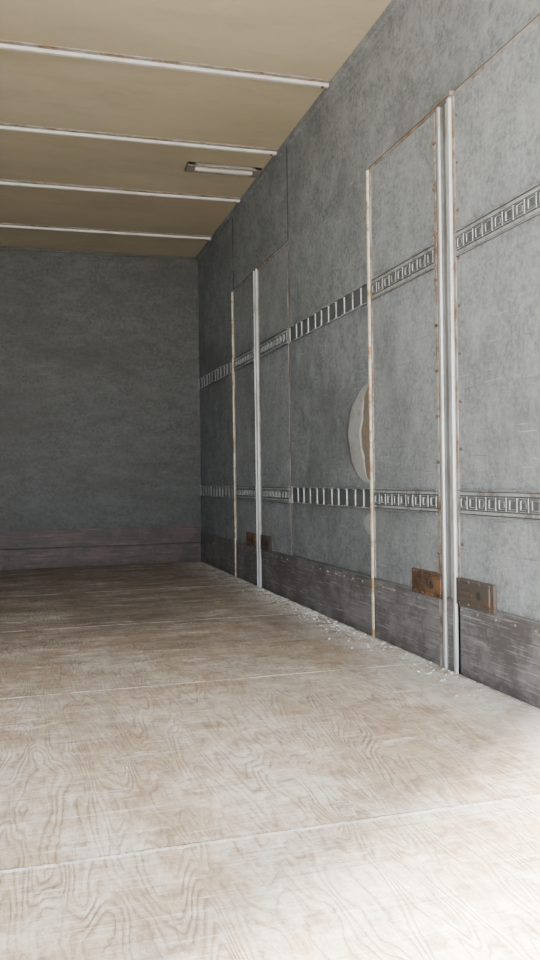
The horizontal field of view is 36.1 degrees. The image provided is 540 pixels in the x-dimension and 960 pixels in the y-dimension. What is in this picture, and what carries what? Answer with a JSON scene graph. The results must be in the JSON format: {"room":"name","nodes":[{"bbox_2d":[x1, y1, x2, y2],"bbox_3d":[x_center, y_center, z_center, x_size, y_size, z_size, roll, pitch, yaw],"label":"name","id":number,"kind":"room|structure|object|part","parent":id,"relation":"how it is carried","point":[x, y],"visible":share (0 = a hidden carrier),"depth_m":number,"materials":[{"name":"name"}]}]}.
{"room":"truck cargo interior","nodes":[
{"label":"truck cargo interior","id":0,"kind":"room"},
{"bbox_2d":[0,250,201,549],"bbox_3d":[-1.780,-0.562,6.473,2.620,2.490,0.060,-1,0,-17],"label":"wall","id":1,"kind":"structure","parent":0,"point":[100,392],"depth_m":6.57,"materials":[{"name":"grey metal"}]},
{"bbox_2d":[0,246,195,259],"bbox_3d":[-1.786,-1.784,6.435,2.500,0.045,0.015,-1,0,-17],"label":"trim","id":2,"kind":"structure","parent":1,"relation":"attached to","point":[1,247],"depth_m":6.56,"materials":[{"name":"grey metal"}]},
{"bbox_2d":[0,525,201,569],"bbox_3d":[-1.753,0.535,6.436,2.500,0.296,0.022,-1,0,-17],"label":"baseboard","id":3,"kind":"structure","parent":1,"relation":"attached to","point":[54,556],"depth_m":6.55,"materials":[{"name":"wood"}]},
{"bbox_2d":[0,0,391,256],"bbox_3d":[-0.876,-1.845,3.417,2.620,0.115,6.440,-1,0,-17],"label":"ceiling","id":4,"kind":"structure","parent":0,"point":[304,38],"depth_m":4.01,"materials":[{"name":"beige paint"}]},
{"bbox_2d":[0,223,211,240],"bbox_3d":[-1.633,-1.789,5.891,2.478,0.043,0.066,-1,0,-17],"label":"ceiling beam","id":5,"kind":"structure","parent":4,"relation":"attached to","point":[3,225],"depth_m":6.01,"materials":[{"name":"white metal"}]},
{"bbox_2d":[0,179,240,202],"bbox_3d":[-1.385,-1.796,5.067,2.478,0.043,0.066,-1,0,-17],"label":"ceiling beam","id":6,"kind":"structure","parent":4,"relation":"attached to","point":[2,182],"depth_m":5.18,"materials":[{"name":"white metal"}]},
{"bbox_2d":[0,123,277,155],"bbox_3d":[-1.151,-1.803,4.292,2.478,0.043,0.066,-1,0,-17],"label":"ceiling beam","id":7,"kind":"structure","parent":4,"relation":"attached to","point":[3,126],"depth_m":4.41,"materials":[{"name":"white metal"}]},
{"bbox_2d":[0,39,330,88],"bbox_3d":[-0.914,-1.810,3.507,2.478,0.043,0.066,-1,0,-17],"label":"ceiling beam","id":8,"kind":"structure","parent":4,"relation":"attached to","point":[4,44],"depth_m":3.62,"materials":[{"name":"white metal"}]},
{"bbox_2d":[184,161,261,177],"bbox_3d":[-0.273,-1.819,4.873,0.445,0.034,0.110,-1,0,-17],"label":"ceiling lamp","id":9,"kind":"object","parent":4,"relation":"attached to","point":[198,167],"depth_m":4.85,"materials":[{"name":"white plastic"}]},
{"bbox_2d":[0,561,539,959],"bbox_3d":[-0.840,0.716,3.422,2.620,0.080,6.440,-1,0,-17],"label":"floor","id":10,"kind":"structure","parent":0,"point":[318,803],"depth_m":1.82,"materials":[{"name":"brown wood"}]},
{"bbox_2d":[17,572,489,934],"bbox_3d":[-0.636,0.671,3.584,1.982,0.004,4.687,-1,0,-17],"label":"debris","id":11,"kind":"object","parent":10,"relation":"on","point":[276,598],"visible":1,"depth_m":3.85,"materials":[{"name":"white"}]},
{"bbox_2d":[198,0,539,575],"bbox_3d":[0.374,-0.606,3.760,0.063,2.528,6.380,-1,0,-17],"label":"wall","id":12,"kind":"structure","parent":0,"point":[313,198],"depth_m":3.93,"materials":[{"name":"grey"}]},
{"bbox_2d":[198,360,231,389],"bbox_3d":[-0.418,-0.785,6.258,0.010,0.088,1.140,-1,0,-17],"label":"rail","id":13,"kind":"object","parent":12,"relation":"attached to","point":[224,370],"visible":1,"depth_m":6.21,"materials":[{"name":"grey metal"}]},
{"bbox_2d":[200,485,233,497],"bbox_3d":[-0.405,0.085,6.260,0.010,0.088,1.140,-1,0,-17],"label":"rail","id":14,"kind":"object","parent":12,"relation":"attached to","point":[222,491],"visible":1,"depth_m":6.23,"materials":[{"name":"grey metal"}]},
{"bbox_2d":[231,292,236,576],"bbox_3d":[-0.243,-0.314,5.689,0.018,1.955,0.027,-1,0,-17],"label":"door frame","id":15,"kind":"structure","parent":12,"relation":"attached to","point":[232,293],"depth_m":5.68,"materials":[{"name":"paint"}]},
{"bbox_2d":[234,275,255,542],"bbox_3d":[-0.160,-0.440,5.428,0.006,1.705,0.556,-1,0,-17],"label":"panel","id":16,"kind":"object","parent":12,"relation":"attached to","point":[243,295],"visible":0.71,"depth_m":5.43,"materials":[{"name":"galvanised steel"}]},
{"bbox_2d":[233,348,253,370],"bbox_3d":[-0.177,-0.787,5.442,0.010,0.088,0.482,-1,0,-17],"label":"rail","id":17,"kind":"object","parent":16,"relation":"attached to","point":[247,357],"visible":1,"depth_m":5.41,"materials":[{"name":"grey metal"}]},
{"bbox_2d":[235,486,255,499],"bbox_3d":[-0.165,0.083,5.443,0.010,0.088,0.482,-1,0,-17],"label":"rail","id":18,"kind":"object","parent":16,"relation":"attached to","point":[242,492],"visible":1,"depth_m":5.41,"materials":[{"name":"grey metal"}]},
{"bbox_2d":[246,531,256,547],"bbox_3d":[-0.114,0.379,5.281,0.026,0.090,0.251,-1,0,-17],"label":"latch plate","id":19,"kind":"object","parent":12,"relation":"attached to","point":[251,540],"visible":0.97,"depth_m":5.27,"materials":[{"name":"brown"}]},
{"bbox_2d":[252,269,261,587],"bbox_3d":[-0.078,-0.318,5.138,0.020,1.960,0.108,-1,0,-17],"label":"post","id":20,"kind":"object","parent":12,"relation":"attached to","point":[255,292],"depth_m":5.10,"materials":[{"name":"metal"}]},
{"bbox_3d":[-0.077,-0.315,5.138,0.018,1.955,0.108,-1,0,-17],"label":"gasket strip","id":21,"kind":"part","parent":20,"relation":"part of","materials":[{"name":"white metal"}]},
{"bbox_2d":[232,241,287,291],"bbox_3d":[-0.080,-1.298,5.112,0.011,0.018,1.228,-1,0,-17],"label":"header edge","id":22,"kind":"object","parent":12,"relation":"attached to","point":[286,242],"visible":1,"depth_m":4.96,"materials":[{"name":"grey metal"}]},
{"bbox_2d":[260,534,272,551],"bbox_3d":[-0.021,0.379,4.972,0.026,0.090,0.234,-1,0,-17],"label":"latch plate","id":23,"kind":"object","parent":12,"relation":"attached to","point":[266,542],"visible":1,"depth_m":4.94,"materials":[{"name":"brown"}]},
{"bbox_2d":[259,328,287,357],"bbox_3d":[0.015,-0.789,4.804,0.010,0.088,0.545,-1,0,-17],"label":"rail","id":24,"kind":"object","parent":12,"relation":"attached to","point":[280,339],"visible":1,"depth_m":4.77,"materials":[{"name":"grey metal"}]},
{"bbox_2d":[258,245,290,554],"bbox_3d":[0.025,-0.441,4.817,0.006,1.705,0.586,-1,0,-17],"label":"wall panel","id":25,"kind":"object","parent":12,"relation":"attached to","point":[272,276],"visible":0.86,"depth_m":4.79,"materials":[{"name":"galvanised steel"}]},
{"bbox_2d":[261,486,289,502],"bbox_3d":[0.027,0.081,4.805,0.010,0.088,0.545,-1,0,-17],"label":"rail","id":26,"kind":"object","parent":12,"relation":"attached to","point":[269,493],"visible":1,"depth_m":4.78,"materials":[{"name":"grey metal"}]},
{"bbox_2d":[287,243,292,554],"bbox_3d":[0.111,-0.317,4.532,0.009,1.955,0.019,-1,0,-17],"label":"door frame","id":27,"kind":"structure","parent":12,"relation":"attached to","point":[288,268],"depth_m":4.52,"materials":[{"name":"grey metal"}]},
{"bbox_2d":[195,0,403,260],"bbox_3d":[0.319,-1.835,3.747,0.022,0.068,6.380,-1,0,-17],"label":"trim","id":28,"kind":"structure","parent":12,"relation":"attached to","point":[393,5],"depth_m":4.05,"materials":[{"name":"grey metal"}]},
{"bbox_2d":[288,282,366,342],"bbox_3d":[0.262,-0.791,4.009,0.010,0.088,1.080,-1,0,-17],"label":"rail","id":29,"kind":"object","parent":12,"relation":"attached to","point":[355,299],"visible":0.98,"depth_m":3.93,"materials":[{"name":"grey metal"}]},
{"bbox_2d":[291,487,369,508],"bbox_3d":[0.274,0.079,4.010,0.010,0.088,1.080,-1,0,-17],"label":"rail","id":30,"kind":"object","parent":12,"relation":"attached to","point":[328,496],"visible":0.98,"depth_m":3.93,"materials":[{"name":"grey metal"}]},
{"bbox_2d":[346,384,369,483],"bbox_3d":[0.387,-0.197,3.626,0.006,0.430,0.288,-1,0,-17],"label":"liner","id":31,"kind":"object","parent":12,"relation":"attached to","point":[357,430],"visible":0.9,"depth_m":3.60,"materials":[{"name":"beige plastic"}]},
{"bbox_2d":[363,513,370,534],"bbox_3d":[0.420,0.188,3.538,0.005,0.101,0.103,-1,0,-17],"label":"liner","id":32,"kind":"object","parent":12,"relation":"attached to","point":[366,522],"visible":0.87,"depth_m":3.54,"materials":[{"name":"beige plastic"}]},
{"bbox_2d":[201,531,539,708],"bbox_3d":[0.358,0.533,3.746,0.014,0.250,6.368,-1,0,-17],"label":"baseboard","id":33,"kind":"structure","parent":12,"relation":"attached to","point":[500,651],"depth_m":3.22,"materials":[{"name":"wood"}]},
{"bbox_2d":[366,170,375,636],"bbox_3d":[0.426,-0.320,3.473,0.018,1.955,0.027,-1,0,-17],"label":"door frame","id":34,"kind":"structure","parent":12,"relation":"attached to","point":[368,173],"depth_m":3.47,"materials":[{"name":"paint"}]},
{"bbox_2d":[371,115,438,586],"bbox_3d":[0.517,-0.445,3.187,0.006,1.705,0.610,-1,0,-17],"label":"wall panel","id":35,"kind":"object","parent":12,"relation":"attached to","point":[402,184],"visible":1,"depth_m":3.18,"materials":[{"name":"galvanised steel"}]},
{"bbox_2d":[370,243,434,300],"bbox_3d":[0.501,-0.793,3.195,0.010,0.088,0.547,-1,0,-17],"label":"rail","id":36,"kind":"object","parent":35,"relation":"attached to","point":[421,262],"visible":1,"depth_m":3.16,"materials":[{"name":"grey metal"}]},
{"bbox_2d":[373,488,437,513],"bbox_3d":[0.513,0.077,3.196,0.010,0.088,0.547,-1,0,-17],"label":"rail","id":37,"kind":"object","parent":35,"relation":"attached to","point":[392,499],"visible":1,"depth_m":3.16,"materials":[{"name":"grey metal"}]},
{"bbox_2d":[412,567,442,599],"bbox_3d":[0.574,0.374,3.003,0.026,0.090,0.251,-1,0,-17],"label":"latch plate","id":38,"kind":"object","parent":12,"relation":"attached to","point":[426,582],"visible":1,"depth_m":2.99,"materials":[{"name":"brown"}]},
{"bbox_2d":[429,90,463,673],"bbox_3d":[0.610,-0.328,2.851,0.026,1.969,0.166,-1,0,-17],"label":"post","id":39,"kind":"object","parent":12,"relation":"attached to","point":[443,114],"depth_m":2.87,"materials":[{"name":"metal"}]},
{"bbox_3d":[0.610,-0.328,2.851,0.026,1.969,0.166,-1,0,-17],"label":"gasket strip","id":40,"kind":"part","parent":39,"relation":"part of","materials":[{"name":"white metal"}]},
{"bbox_2d":[367,13,539,170],"bbox_3d":[0.603,-1.304,2.851,0.011,0.018,1.323,-1,0,-17],"label":"header edge","id":41,"kind":"object","parent":12,"relation":"attached to","point":[531,23],"visible":0.83,"depth_m":2.67,"materials":[{"name":"grey metal"}]},
{"bbox_2d":[456,577,496,613],"bbox_3d":[0.667,0.373,2.694,0.026,0.090,0.234,-1,0,-17],"label":"latch plate","id":42,"kind":"object","parent":12,"relation":"attached to","point":[482,596],"visible":1,"depth_m":2.67,"materials":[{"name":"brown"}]},
{"bbox_2d":[454,20,539,621],"bbox_3d":[0.719,-0.447,2.519,0.006,1.705,0.605,-1,0,-17],"label":"wall panel","id":43,"kind":"object","parent":12,"relation":"attached to","point":[497,121],"visible":0.78,"depth_m":2.54,"materials":[{"name":"galvanised steel"}]},
{"bbox_2d":[455,182,539,256],"bbox_3d":[0.708,-0.794,2.511,0.010,0.088,0.575,-1,0,-17],"label":"rail","id":44,"kind":"object","parent":12,"relation":"attached to","point":[524,206],"visible":1,"depth_m":2.53,"materials":[{"name":"grey metal"}]},
{"bbox_2d":[458,490,539,521],"bbox_3d":[0.720,0.076,2.513,0.010,0.088,0.575,-1,0,-17],"label":"rail","id":45,"kind":"object","parent":12,"relation":"attached to","point":[496,504],"visible":1,"depth_m":2.54,"materials":[{"name":"grey metal"}]}
]}

